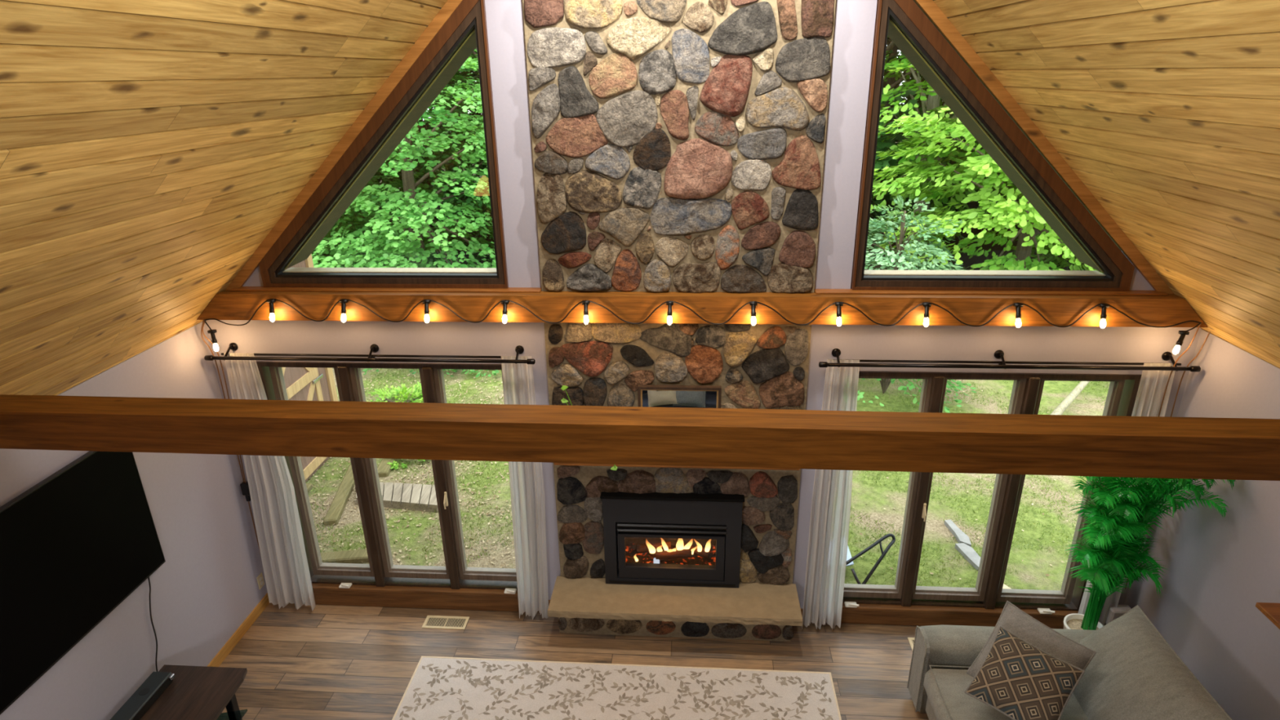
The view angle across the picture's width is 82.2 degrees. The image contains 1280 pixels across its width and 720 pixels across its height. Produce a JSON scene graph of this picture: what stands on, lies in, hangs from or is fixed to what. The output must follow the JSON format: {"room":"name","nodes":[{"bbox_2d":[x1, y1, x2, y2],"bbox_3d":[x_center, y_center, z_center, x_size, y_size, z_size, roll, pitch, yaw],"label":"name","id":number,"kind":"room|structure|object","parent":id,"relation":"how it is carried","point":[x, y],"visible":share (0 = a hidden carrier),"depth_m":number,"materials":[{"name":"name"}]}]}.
{"room":"living room","nodes":[
{"label":"living room","id":0,"kind":"room"},
{"bbox_2d":[0,321,267,719],"bbox_3d":[-3.416,2.478,1.342,0.200,2.369,9.000,1,21,4],"label":"wall","id":1,"kind":"structure","parent":0,"point":[206,586],"depth_m":4.76,"materials":[{"name":"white paint"}]},
{"bbox_2d":[0,451,165,715],"bbox_3d":[-3.102,1.157,3.694,0.072,0.924,1.695,1,21,4],"label":"television","id":2,"kind":"object","parent":1,"relation":"attached to","point":[75,544],"visible":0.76,"depth_m":3.90,"materials":[{"name":"black screen glass"},{"name":"black plastic"}]},
{"bbox_2d":[147,577,157,671],"bbox_3d":[-3.049,1.850,4.663,0.029,1.092,0.166,1,21,4],"label":"power cable","id":3,"kind":"object","parent":2,"relation":"hanging from","point":[149,584],"visible":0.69,"depth_m":4.59,"materials":[{"name":"black plastic"}]},
{"bbox_2d":[207,592,269,666],"bbox_3d":[-3.292,3.542,1.752,0.014,0.085,9.000,1,21,4],"label":"baseboard","id":4,"kind":"structure","parent":1,"relation":"attached to","point":[261,606],"depth_m":5.51,"materials":[{"name":"brown wood"}]},
{"bbox_2d":[236,454,261,556],"label":"power cable","id":5,"kind":"object","parent":1,"relation":"hanging from","point":[245,486],"depth_m":5.47,"materials":[{"name":"black plastic"}]},
{"bbox_2d":[256,572,264,589],"bbox_3d":[-2.995,1.746,5.789,0.008,0.116,0.072,1,21,4],"label":"wall outlet","id":6,"kind":"object","parent":1,"relation":"attached to","point":[260,578],"visible":1,"depth_m":5.78,"materials":[{"name":"beige plastic"}]},
{"bbox_2d":[0,0,447,395],"bbox_3d":[-1.724,-0.143,0.185,3.296,3.296,8.998,1,21,4],"label":"ceiling","id":7,"kind":"structure","parent":0,"point":[91,91],"depth_m":3.00,"materials":[{"name":"brown wood"}]},
{"bbox_2d":[218,602,928,719],"bbox_3d":[-0.021,3.707,1.478,6.983,0.120,9.220,1,21,4],"label":"floor","id":8,"kind":"structure","parent":0,"point":[327,662],"depth_m":5.34,"materials":[{"name":"brown wood"}]},
{"bbox_2d":[139,664,247,719],"bbox_3d":[-2.763,2.462,3.913,0.577,0.499,1.675,1,21,4],"label":"tv stand","id":9,"kind":"object","parent":8,"relation":"on","point":[194,692],"visible":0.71,"depth_m":4.42,"materials":[{"name":"brown wood"}]},
{"bbox_2d":[110,671,174,719],"bbox_3d":[-2.943,2.116,4.024,0.145,0.066,1.010,1,21,4],"label":"soundbar","id":10,"kind":"object","parent":9,"relation":"on","point":[135,708],"visible":1,"depth_m":4.31,"materials":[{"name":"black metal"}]},
{"bbox_2d":[131,675,173,719],"bbox_3d":[-2.889,2.115,4.020,0.004,0.048,0.970,1,21,4],"label":"grille","id":11,"kind":"object","parent":10,"relation":"attached to","point":[166,680],"depth_m":4.31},
{"bbox_2d":[216,709,247,719],"bbox_3d":[-2.752,2.434,3.859,0.547,0.012,1.496,1,21,4],"label":"glass shelf","id":12,"kind":"object","parent":9,"relation":"attached to","point":[231,714],"depth_m":4.49,"materials":[{"name":"glass"}]},
{"bbox_2d":[421,615,469,629],"bbox_3d":[-1.498,2.023,5.654,0.335,0.005,0.136,1,21,4],"label":"floor vent","id":13,"kind":"object","parent":8,"relation":"in","point":[431,621],"visible":1,"depth_m":5.65,"materials":[{"name":"beige plastic"}]},
{"bbox_2d":[391,656,841,719],"bbox_3d":[-0.200,2.560,4.223,2.922,0.013,2.142,1,21,4],"label":"area rug","id":14,"kind":"object","parent":8,"relation":"on","point":[439,688],"visible":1,"depth_m":4.97,"materials":[{"name":"beige fabric"}]},
{"bbox_2d":[547,576,802,641],"bbox_3d":[0.255,1.891,5.446,1.803,0.351,0.446,1,21,4],"label":"stone hearth","id":15,"kind":"object","parent":8,"relation":"on","point":[762,611],"visible":1,"depth_m":5.38,"materials":[{"name":"stone"}]},
{"bbox_2d":[600,491,744,587],"bbox_3d":[0.246,1.256,5.522,1.021,0.774,0.445,1,21,4],"label":"fireplace insert","id":16,"kind":"object","parent":15,"relation":"on","point":[663,539],"visible":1,"depth_m":5.35,"materials":[{"name":"black metal"}]},
{"bbox_2d":[609,580,735,586],"bbox_3d":[0.238,1.669,5.470,0.937,0.018,0.004,1,21,4],"label":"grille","id":17,"kind":"object","parent":16,"relation":"attached to","point":[669,583],"depth_m":5.46,"materials":[{"name":"black metal"}]},
{"bbox_2d":[522,0,835,585],"bbox_3d":[0.228,-0.714,4.601,1.752,5.260,0.114,1,21,4],"label":"stone chimney","id":18,"kind":"object","parent":15,"relation":"on","point":[678,145],"visible":0.8,"depth_m":4.49,"materials":[{"name":"multicoloured stone"}]},
{"bbox_2d":[553,462,799,470],"bbox_3d":[0.246,0.697,5.067,1.682,0.042,0.130,1,21,4],"label":"mantel shelf","id":19,"kind":"object","parent":18,"relation":"attached to","point":[554,464],"visible":0.2,"depth_m":5.01,"materials":[{"name":"brown wood"}]},
{"bbox_2d":[560,385,617,470],"bbox_3d":[-0.382,0.453,4.975,0.458,0.588,0.216,1,21,4],"label":"trailing plant","id":20,"kind":"object","parent":19,"relation":"on","point":[564,387],"visible":0.12,"depth_m":4.92,"materials":[{"name":"green plant"}]},
{"bbox_2d":[637,384,721,408],"bbox_3d":[0.267,0.421,4.990,0.556,0.526,0.038,1,21,4],"label":"wall mirror","id":21,"kind":"object","parent":19,"relation":"on","point":[648,395],"visible":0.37,"depth_m":4.92,"materials":[{"name":"silver glass"}]},
{"bbox_2d":[642,390,716,408],"bbox_3d":[0.268,0.418,4.997,0.496,0.466,0.004,1,21,4],"label":"mirror glass","id":22,"kind":"object","parent":21,"relation":"attached to","point":[651,398],"depth_m":4.93,"materials":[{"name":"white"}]},
{"bbox_2d":[907,637,915,650],"bbox_3d":[2.141,2.082,5.356,0.328,0.005,0.133,1,21,4],"label":"floor vent","id":23,"kind":"object","parent":8,"relation":"in","point":[911,640],"visible":0.07,"depth_m":5.39,"materials":[{"name":"beige plastic"}]},
{"bbox_2d":[906,604,1232,719],"bbox_3d":[2.388,2.270,3.695,1.360,0.862,2.299,1,21,4],"label":"sofa","id":24,"kind":"object","parent":8,"relation":"on","point":[1133,673],"visible":0.82,"depth_m":4.25,"materials":[{"name":"beige fabric"}]},
{"bbox_2d":[923,668,1088,719],"bbox_3d":[2.256,2.143,4.150,1.030,0.180,0.905,1,21,4],"label":"seat cushion","id":25,"kind":"object","parent":24,"relation":"on","point":[944,688],"depth_m":4.30,"materials":[{"name":"beige fabric"}]},
{"bbox_2d":[964,625,1084,719],"bbox_3d":[2.134,1.790,4.077,0.479,0.280,0.399,18,29,40],"label":"throw pillow","id":26,"kind":"object","parent":24,"relation":"on","point":[1016,678],"visible":1,"depth_m":4.03,"materials":[{"name":"brown fabric"}]},
{"bbox_2d":[966,600,1096,677],"bbox_3d":[2.274,1.766,4.277,0.560,0.419,0.391,18,28,39],"label":"throw pillow","id":27,"kind":"object","parent":24,"relation":"on","point":[1013,619],"visible":0.44,"depth_m":4.29,"materials":[{"name":"grey fabric"}]},
{"bbox_2d":[1072,606,1230,719],"bbox_3d":[2.795,1.902,4.153,0.505,0.518,0.960,1,21,4],"label":"cushion","id":28,"kind":"object","parent":24,"relation":"on","point":[1133,673],"depth_m":4.11,"materials":[{"name":"beige fabric"}]},
{"bbox_2d":[1062,613,1103,629],"bbox_3d":[3.082,1.989,5.130,0.260,0.315,0.260,1,21,4],"label":"pot","id":29,"kind":"object","parent":8,"relation":"on","point":[1071,621],"depth_m":5.13,"materials":[{"name":"white ceramic"}]},
{"bbox_2d":[1104,604,1130,625],"bbox_3d":[3.462,1.907,5.288,0.194,0.340,0.096,1,21,4],"label":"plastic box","id":30,"kind":"object","parent":8,"relation":"on","point":[1113,612],"visible":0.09,"depth_m":5.23,"materials":[{"name":"white plastic"}]},
{"bbox_2d":[1062,475,1236,630],"bbox_3d":[3.106,1.366,4.733,0.815,1.763,0.645,1,21,4],"label":"potted palm","id":31,"kind":"object","parent":8,"relation":"on","point":[1116,524],"visible":0.9,"depth_m":4.58,"materials":[{"name":"green plant"}]},
{"bbox_2d":[0,0,1278,339],"bbox_3d":[-0.071,-0.054,0.142,7.583,4.063,9.680,1,21,4],"label":"ceiling","id":32,"kind":"structure","parent":0,"point":[392,0],"depth_m":4.50,"materials":[{"name":"brown wood"}]},
{"bbox_2d":[204,0,1201,608],"bbox_3d":[0.258,-0.549,4.808,6.983,5.960,0.150,1,21,4],"label":"wall","id":33,"kind":"structure","parent":0,"point":[854,26],"depth_m":4.74,"materials":[{"name":"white paint"}]},
{"bbox_2d":[226,0,462,288],"bbox_3d":[-1.294,-1.842,4.313,3.056,3.144,0.034,1,21,4],"label":"trim","id":34,"kind":"structure","parent":33,"relation":"attached to","point":[450,6],"depth_m":4.52,"materials":[{"name":"brown wood"}]},
{"bbox_2d":[204,342,535,364],"bbox_3d":[-1.836,-0.043,4.997,2.290,0.087,0.152,1,21,4],"label":"curtain rod","id":35,"kind":"object","parent":33,"relation":"attached to","point":[519,349],"visible":1,"depth_m":4.97,"materials":[{"name":"brown metal"}]},
{"bbox_2d":[223,352,315,611],"bbox_3d":[-2.741,0.966,5.412,0.368,2.139,0.120,1,21,4],"label":"curtain","id":36,"kind":"object","parent":35,"relation":"hanging from","point":[278,528],"visible":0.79,"depth_m":5.49,"materials":[{"name":"white fabric"}]},
{"bbox_2d":[501,355,548,620],"bbox_3d":[-0.822,1.001,5.274,0.263,2.161,0.127,1,21,4],"label":"curtain","id":37,"kind":"object","parent":35,"relation":"hanging from","point":[526,478],"visible":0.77,"depth_m":5.34,"materials":[{"name":"white fabric"}]},
{"bbox_2d":[258,0,508,288],"bbox_3d":[-1.699,-1.399,4.714,1.663,1.834,0.390,1,21,4],"label":"window","id":38,"kind":"structure","parent":33,"relation":"in","point":[465,30],"depth_m":4.67,"materials":[{"name":"brown wood"}]},
{"bbox_2d":[256,361,538,612],"bbox_3d":[-1.748,0.978,5.496,1.950,2.074,0.222,1,21,4],"label":"window","id":39,"kind":"structure","parent":33,"relation":"in","point":[455,585],"depth_m":5.69,"materials":[{"name":"brown wood"}]},
{"bbox_2d":[196,286,1208,327],"bbox_3d":[0.249,-0.350,4.724,6.452,0.192,0.149,1,21,4],"label":"timber beam","id":40,"kind":"structure","parent":33,"relation":"attached to","point":[975,308],"depth_m":4.65,"materials":[{"name":"brown wood"}]},
{"bbox_2d":[200,298,1201,366],"label":"string lights","id":41,"kind":"object","parent":40,"relation":"attached to","point":[1180,342],"depth_m":4.61,"materials":[{"name":"black plastic"}]},
{"bbox_2d":[207,329,218,351],"bbox_3d":[-2.847,-0.129,4.899,0.050,0.145,0.050,1,21,4],"label":"socket","id":42,"kind":"object","parent":41,"relation":"attached to","point":[214,340],"depth_m":4.88,"materials":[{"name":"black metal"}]},
{"bbox_2d":[266,299,275,321],"bbox_3d":[-2.413,-0.325,4.804,0.044,0.142,0.066,1,21,4],"label":"socket","id":43,"kind":"object","parent":41,"relation":"attached to","point":[271,302],"depth_m":4.79,"materials":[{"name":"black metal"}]},
{"bbox_2d":[339,298,348,322],"bbox_3d":[-1.925,-0.319,4.770,0.044,0.142,0.066,1,21,4],"label":"socket","id":44,"kind":"object","parent":41,"relation":"attached to","point":[344,301],"depth_m":4.76,"materials":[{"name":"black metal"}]},
{"bbox_2d":[422,300,431,323],"bbox_3d":[-1.377,-0.313,4.732,0.044,0.142,0.066,1,21,4],"label":"socket","id":45,"kind":"object","parent":41,"relation":"attached to","point":[426,303],"depth_m":4.72,"materials":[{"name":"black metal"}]},
{"bbox_2d":[501,300,509,323],"bbox_3d":[-0.863,-0.307,4.697,0.044,0.142,0.066,1,21,4],"label":"bulb","id":46,"kind":"object","parent":41,"relation":"attached to","point":[504,303],"depth_m":4.68,"materials":[{"name":"white glass"}]},
{"bbox_2d":[582,301,589,324],"bbox_3d":[-0.344,-0.302,4.661,0.044,0.142,0.066,1,21,4],"label":"socket","id":47,"kind":"object","parent":41,"relation":"attached to","point":[585,304],"depth_m":4.65,"materials":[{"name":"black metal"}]},
{"bbox_2d":[666,301,673,324],"bbox_3d":[0.189,-0.296,4.624,0.044,0.142,0.066,1,21,4],"label":"socket","id":48,"kind":"object","parent":41,"relation":"attached to","point":[669,304],"depth_m":4.61,"materials":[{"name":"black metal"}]},
{"bbox_2d":[749,301,757,325],"bbox_3d":[0.708,-0.290,4.588,0.044,0.142,0.066,1,21,4],"label":"socket","id":49,"kind":"object","parent":41,"relation":"attached to","point":[751,303],"depth_m":4.57,"materials":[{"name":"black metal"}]},
{"bbox_2d":[835,302,843,326],"bbox_3d":[1.233,-0.284,4.551,0.044,0.142,0.066,1,21,4],"label":"socket","id":50,"kind":"object","parent":41,"relation":"attached to","point":[838,304],"depth_m":4.54,"materials":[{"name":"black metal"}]},
{"bbox_2d":[922,302,931,326],"bbox_3d":[1.764,-0.278,4.514,0.044,0.142,0.066,1,21,4],"label":"bulb","id":51,"kind":"object","parent":41,"relation":"attached to","point":[926,304],"depth_m":4.50,"materials":[{"name":"white glass"}]},
{"bbox_2d":[1013,302,1023,327],"bbox_3d":[2.307,-0.272,4.477,0.044,0.142,0.066,1,21,4],"label":"bulb","id":52,"kind":"object","parent":41,"relation":"attached to","point":[1018,316],"depth_m":4.46,"materials":[{"name":"white glass"}]},
{"bbox_2d":[1098,303,1109,328],"bbox_3d":[2.808,-0.267,4.442,0.044,0.142,0.066,1,21,4],"label":"bulb","id":53,"kind":"object","parent":41,"relation":"attached to","point":[1103,316],"depth_m":4.43,"materials":[{"name":"white glass"}]},
{"bbox_2d":[1173,330,1189,354],"bbox_3d":[3.283,-0.105,4.456,0.068,0.142,0.049,1,21,4],"label":"socket","id":54,"kind":"object","parent":41,"relation":"attached to","point":[1180,342],"depth_m":4.44,"materials":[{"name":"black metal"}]},
{"bbox_2d":[825,371,1141,629],"bbox_3d":[2.307,1.032,5.218,2.000,2.054,0.222,1,21,4],"label":"window","id":55,"kind":"structure","parent":33,"relation":"in","point":[904,602],"depth_m":5.36,"materials":[{"name":"brown wood"}]},
{"bbox_2d":[850,0,1134,291],"bbox_3d":[2.187,-1.356,4.445,1.685,1.848,0.390,1,21,4],"label":"window","id":56,"kind":"structure","parent":33,"relation":"in","point":[903,21],"depth_m":4.41,"materials":[{"name":"brown wood"}]},
{"bbox_2d":[818,348,1200,372],"bbox_3d":[2.331,0.002,4.707,2.345,0.087,0.152,1,21,4],"label":"curtain rod","id":57,"kind":"object","parent":33,"relation":"attached to","point":[1166,356],"visible":1,"depth_m":4.68,"materials":[{"name":"brown metal"}]},
{"bbox_2d":[801,359,859,629],"bbox_3d":[1.335,1.023,5.125,0.281,2.158,0.125,1,21,4],"label":"curtain","id":58,"kind":"object","parent":57,"relation":"hanging from","point":[830,511],"visible":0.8,"depth_m":5.21,"materials":[{"name":"white fabric"}]},
{"bbox_2d":[1077,363,1174,626],"bbox_3d":[3.291,1.032,5.000,0.234,2.141,0.119,1,21,4],"label":"curtain","id":59,"kind":"object","parent":57,"relation":"hanging from","point":[1153,384],"visible":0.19,"depth_m":4.73,"materials":[{"name":"white fabric"}]},
{"bbox_2d":[914,0,1173,293],"bbox_3d":[1.753,-1.809,4.101,3.054,3.140,0.034,1,21,4],"label":"trim","id":60,"kind":"structure","parent":33,"relation":"attached to","point":[930,8],"depth_m":4.25,"materials":[{"name":"brown wood"}]},
{"bbox_2d":[933,0,1279,368],"bbox_3d":[1.573,-0.106,-0.043,3.296,3.297,8.998,1,21,4],"label":"ceiling","id":61,"kind":"structure","parent":0,"point":[1195,84],"depth_m":3.12,"materials":[{"name":"brown wood"}]},
{"bbox_2d":[0,394,1279,480],"bbox_3d":[0.124,0.316,3.044,6.452,0.184,0.175,1,21,4],"label":"timber beam","id":62,"kind":"structure","parent":61,"relation":"attached to","point":[1060,445],"depth_m":2.98,"materials":[{"name":"brown wood"}]},
{"bbox_2d":[1124,328,1279,719],"bbox_3d":[3.350,2.553,0.873,0.200,2.369,9.000,1,21,4],"label":"wall","id":63,"kind":"structure","parent":0,"point":[1219,567],"depth_m":4.39,"materials":[{"name":"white paint"}]},
{"bbox_2d":[1255,602,1279,629],"bbox_3d":[3.309,1.485,3.318,0.242,0.028,1.115,1,21,4],"label":"wall shelf","id":64,"kind":"object","parent":63,"relation":"attached to","point":[1271,611],"visible":1,"depth_m":3.78,"materials":[{"name":"brown wood"}]},
{"label":"outside","id":65,"kind":"structure","parent":0,"visible":0},
{"bbox_2d":[306,141,1110,590],"bbox_3d":[1.773,-6.197,26.263,64.000,0.601,44.000,1,21,4],"label":"ground","id":66,"kind":"structure","parent":65,"point":[1031,571],"depth_m":7.50,"materials":[{"name":"green plant"}]},
{"bbox_2d":[306,483,312,493],"bbox_3d":[-3.595,1.512,7.573,0.120,0.110,0.752,-1,21,0],"label":"wooden plank","id":67,"kind":"object","parent":66,"relation":"on","point":[308,486],"visible":0.18,"depth_m":7.85,"materials":[{"name":"beige wood"}]},
{"bbox_2d":[281,253,337,482],"bbox_3d":[-4.929,0.023,6.520,2.900,3.640,4.200,1,21,4],"label":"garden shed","id":68,"kind":"object","parent":66,"relation":"on","point":[302,384],"visible":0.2,"depth_m":8.05,"materials":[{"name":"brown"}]},
{"bbox_2d":[323,462,355,525],"bbox_3d":[-3.148,1.394,7.854,0.130,0.110,1.306,-4,22,-7],"label":"wooden plank","id":69,"kind":"object","parent":66,"relation":"on","point":[335,510],"visible":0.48,"depth_m":7.58,"materials":[{"name":"brown wood"}]},
{"bbox_2d":[320,549,368,563],"bbox_3d":[-2.715,1.831,6.723,0.641,0.110,0.140,-3,22,-6],"label":"wooden plank","id":70,"kind":"object","parent":66,"relation":"on","point":[358,556],"visible":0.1,"depth_m":6.67,"materials":[{"name":"brown wood"}]},
{"bbox_2d":[311,168,406,267],"bbox_3d":[-8.174,-3.800,15.248,6.604,8.213,6.308,-8,23,-17],"label":"tree","id":71,"kind":"object","parent":66,"relation":"on","point":[371,197],"visible":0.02,"depth_m":15.19,"materials":[{"name":"green plant"}]},
{"bbox_2d":[377,458,396,477],"bbox_3d":[-2.893,1.099,8.597,0.140,0.110,1.059,-2,21,-3],"label":"wooden plank","id":72,"kind":"object","parent":66,"relation":"on","point":[384,468],"visible":0.2,"depth_m":8.19,"materials":[{"name":"beige wood"}]},
{"bbox_2d":[365,382,423,402],"bbox_3d":[-3.183,0.464,9.814,0.861,0.361,0.865,5,22,14],"label":"bush","id":73,"kind":"object","parent":66,"relation":"on","point":[416,392],"visible":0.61,"depth_m":9.79,"materials":[{"name":"green plant"}]},
{"bbox_2d":[354,482,438,512],"bbox_3d":[-2.549,1.442,7.674,1.050,0.125,0.375,2,22,7],"label":"boardwalk","id":74,"kind":"structure","parent":66,"relation":"on","point":[411,499],"depth_m":7.58,"materials":[{"name":"grey wood"}]},
{"bbox_2d":[311,49,496,267],"bbox_3d":[-4.498,-4.318,14.667,6.930,8.471,6.617,-7,22,-14],"label":"tree","id":75,"kind":"object","parent":66,"relation":"on","point":[416,253],"visible":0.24,"depth_m":12.96,"materials":[{"name":"green plant"}]},
{"bbox_2d":[327,53,479,245],"bbox_3d":[-7.296,-7.369,18.358,7.538,9.816,7.961,-5,22,-10],"label":"tree","id":76,"kind":"object","parent":66,"relation":"on","point":[399,177],"visible":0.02,"depth_m":18.82,"materials":[{"name":"green plant"}]},
{"bbox_2d":[386,458,425,469],"bbox_3d":[-2.675,0.993,8.483,0.629,0.304,0.638,-8,23,-17],"label":"bush","id":77,"kind":"object","parent":66,"relation":"on","point":[393,463],"visible":0.03,"depth_m":8.27,"materials":[{"name":"green plant"}]},
{"bbox_2d":[362,368,457,376],"bbox_3d":[-3.527,-0.312,11.430,2.464,0.625,2.342,1,21,4],"label":"bush","id":78,"kind":"object","parent":66,"relation":"on","point":[366,369],"visible":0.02,"depth_m":10.71,"materials":[{"name":"green plant"}]},
{"bbox_2d":[349,50,491,230],"bbox_3d":[-6.388,-8.497,20.796,7.922,13.054,8.053,-7,22,-14],"label":"tree","id":79,"kind":"object","parent":66,"relation":"on","point":[482,166],"visible":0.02,"depth_m":20.99,"materials":[{"name":"green plant"}]},
{"bbox_2d":[386,47,493,245],"bbox_3d":[-3.101,-7.240,17.285,7.425,9.860,7.008,-1,21,0],"label":"tree","id":80,"kind":"object","parent":66,"relation":"on","point":[446,155],"visible":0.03,"depth_m":16.79,"materials":[{"name":"green plant"}]},
{"bbox_2d":[417,55,482,199],"bbox_3d":[-3.013,-9.426,21.933,8.078,12.133,8.191,-11,24,-25],"label":"tree","id":81,"kind":"object","parent":66,"relation":"on","point":[465,68],"visible":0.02,"depth_m":20.96,"materials":[{"name":"green plant"}]},
{"bbox_2d":[423,71,487,190],"bbox_3d":[-4.739,-10.130,24.436,8.182,12.672,8.379,1,21,4],"label":"tree","id":82,"kind":"object","parent":66,"relation":"on","point":[461,162],"visible":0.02,"depth_m":23.69,"materials":[{"name":"green plant"}]},
{"bbox_2d":[445,368,498,377],"bbox_3d":[-2.235,-0.394,11.514,2.024,0.661,2.412,12,25,29],"label":"bush","id":83,"kind":"object","parent":66,"relation":"on","point":[494,372],"visible":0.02,"depth_m":10.65,"materials":[{"name":"green plant"}]},
{"bbox_2d":[307,368,1085,579],"bbox_3d":[0.452,1.031,8.611,12.065,0.097,5.595,1,21,4],"label":"fallen leaves","id":84,"kind":"object","parent":66,"relation":"on","point":[349,461],"visible":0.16,"depth_m":7.57,"materials":[{"name":"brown plant"}]},
{"bbox_2d":[845,533,895,584],"bbox_3d":[1.299,1.690,6.491,1.898,0.316,0.585,1,21,4],"label":"lounger","id":85,"kind":"object","parent":66,"relation":"on","point":[850,560],"visible":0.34,"depth_m":6.36,"materials":[{"name":"black metal"}]},
{"bbox_2d":[884,39,902,142],"bbox_3d":[3.646,-8.919,20.960,8.540,12.645,8.081,1,21,4],"label":"tree","id":86,"kind":"object","parent":66,"relation":"on","point":[890,52],"visible":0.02,"depth_m":19.18,"materials":[{"name":"green plant"}]},
{"bbox_2d":[882,44,922,119],"bbox_3d":[5.204,-10.000,23.738,8.057,12.698,8.233,-13,25,-29],"label":"tree","id":87,"kind":"object","parent":66,"relation":"on","point":[919,103],"visible":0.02,"depth_m":22.42,"materials":[{"name":"green plant"}]},
{"bbox_2d":[864,195,964,270],"bbox_3d":[4.617,-1.638,12.900,2.308,2.460,2.466,1,21,4],"label":"tree","id":88,"kind":"object","parent":66,"relation":"on","point":[898,258],"visible":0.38,"depth_m":12.35,"materials":[{"name":"green plant"}]},
{"bbox_2d":[857,377,976,413],"bbox_3d":[3.263,-0.125,9.818,2.443,1.244,2.422,1,21,4],"label":"bush","id":89,"kind":"object","parent":66,"relation":"on","point":[885,383],"visible":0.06,"depth_m":9.22,"materials":[{"name":"green plant"}]},
{"bbox_2d":[867,35,979,253],"bbox_3d":[5.372,-7.753,17.238,8.634,12.437,8.448,-4,22,-8],"label":"tree","id":90,"kind":"object","parent":66,"relation":"on","point":[884,146],"visible":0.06,"depth_m":16.02,"materials":[{"name":"green plant"}]},
{"bbox_2d":[871,36,987,222],"bbox_3d":[6.954,-8.039,20.180,8.109,11.803,8.078,-3,22,-7],"label":"tree","id":91,"kind":"object","parent":66,"relation":"on","point":[891,81],"visible":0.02,"depth_m":19.99,"materials":[{"name":"green plant"}]},
{"bbox_2d":[882,70,979,204],"bbox_3d":[9.332,-9.578,22.680,8.258,12.795,7.892,12,25,29],"label":"tree","id":92,"kind":"object","parent":66,"relation":"on","point":[909,79],"visible":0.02,"depth_m":21.34,"materials":[{"name":"green plant"}]},
{"bbox_2d":[870,36,996,257],"bbox_3d":[6.431,-6.398,15.032,5.472,9.499,5.256,1,21,4],"label":"tree","id":93,"kind":"object","parent":66,"relation":"on","point":[934,100],"visible":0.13,"depth_m":14.66,"materials":[{"name":"green plant"}]},
{"bbox_2d":[892,48,1017,204],"bbox_3d":[10.496,-8.762,20.452,8.662,12.464,8.195,1,21,4],"label":"tree","id":94,"kind":"object","parent":66,"relation":"on","point":[919,100],"visible":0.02,"depth_m":20.86,"materials":[{"name":"green plant"}]},
{"bbox_2d":[944,519,971,546],"bbox_3d":[3.022,1.658,6.951,0.108,0.065,0.412,-2,21,-2],"label":"flagstone","id":95,"kind":"object","parent":66,"relation":"on","point":[961,537],"visible":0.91,"depth_m":6.93,"materials":[{"name":"grey stone"}]},
{"bbox_2d":[955,542,980,570],"bbox_3d":[3.005,1.803,6.581,0.116,0.065,0.455,-4,22,-8],"label":"flagstone","id":96,"kind":"object","parent":66,"relation":"on","point":[967,552],"visible":0.74,"depth_m":6.63,"materials":[{"name":"grey stone"}]},
{"bbox_2d":[908,85,1040,235],"bbox_3d":[9.574,-7.768,16.216,6.731,10.440,6.901,4,22,11],"label":"tree","id":97,"kind":"object","parent":66,"relation":"on","point":[1037,232],"visible":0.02,"depth_m":17.72,"materials":[{"name":"green plant"}]},
{"bbox_2d":[871,57,1100,271],"bbox_3d":[6.984,-4.167,12.954,5.747,7.275,5.957,-2,21,-3],"label":"tree","id":98,"kind":"object","parent":66,"relation":"on","point":[1029,220],"visible":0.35,"depth_m":12.67,"materials":[{"name":"green plant"}]},
{"bbox_2d":[1002,583,1010,588],"bbox_3d":[3.057,1.983,6.120,0.197,0.065,0.291,17,28,39],"label":"flagstone","id":99,"kind":"object","parent":66,"relation":"on","point":[1005,586],"visible":0.05,"depth_m":6.19,"materials":[{"name":"beige stone"}]},
{"bbox_2d":[1012,226,1102,273],"bbox_3d":[9.826,-3.090,13.361,5.073,6.440,5.349,2,22,8],"label":"tree","id":100,"kind":"object","parent":66,"relation":"on","point":[1041,258],"visible":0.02,"depth_m":14.42,"materials":[{"name":"green plant"}]},
{"bbox_2d":[1049,381,1089,414],"bbox_3d":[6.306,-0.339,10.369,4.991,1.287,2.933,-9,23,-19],"label":"wooden plank","id":101,"kind":"object","parent":66,"relation":"on","point":[1064,405],"visible":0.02,"depth_m":9.19,"materials":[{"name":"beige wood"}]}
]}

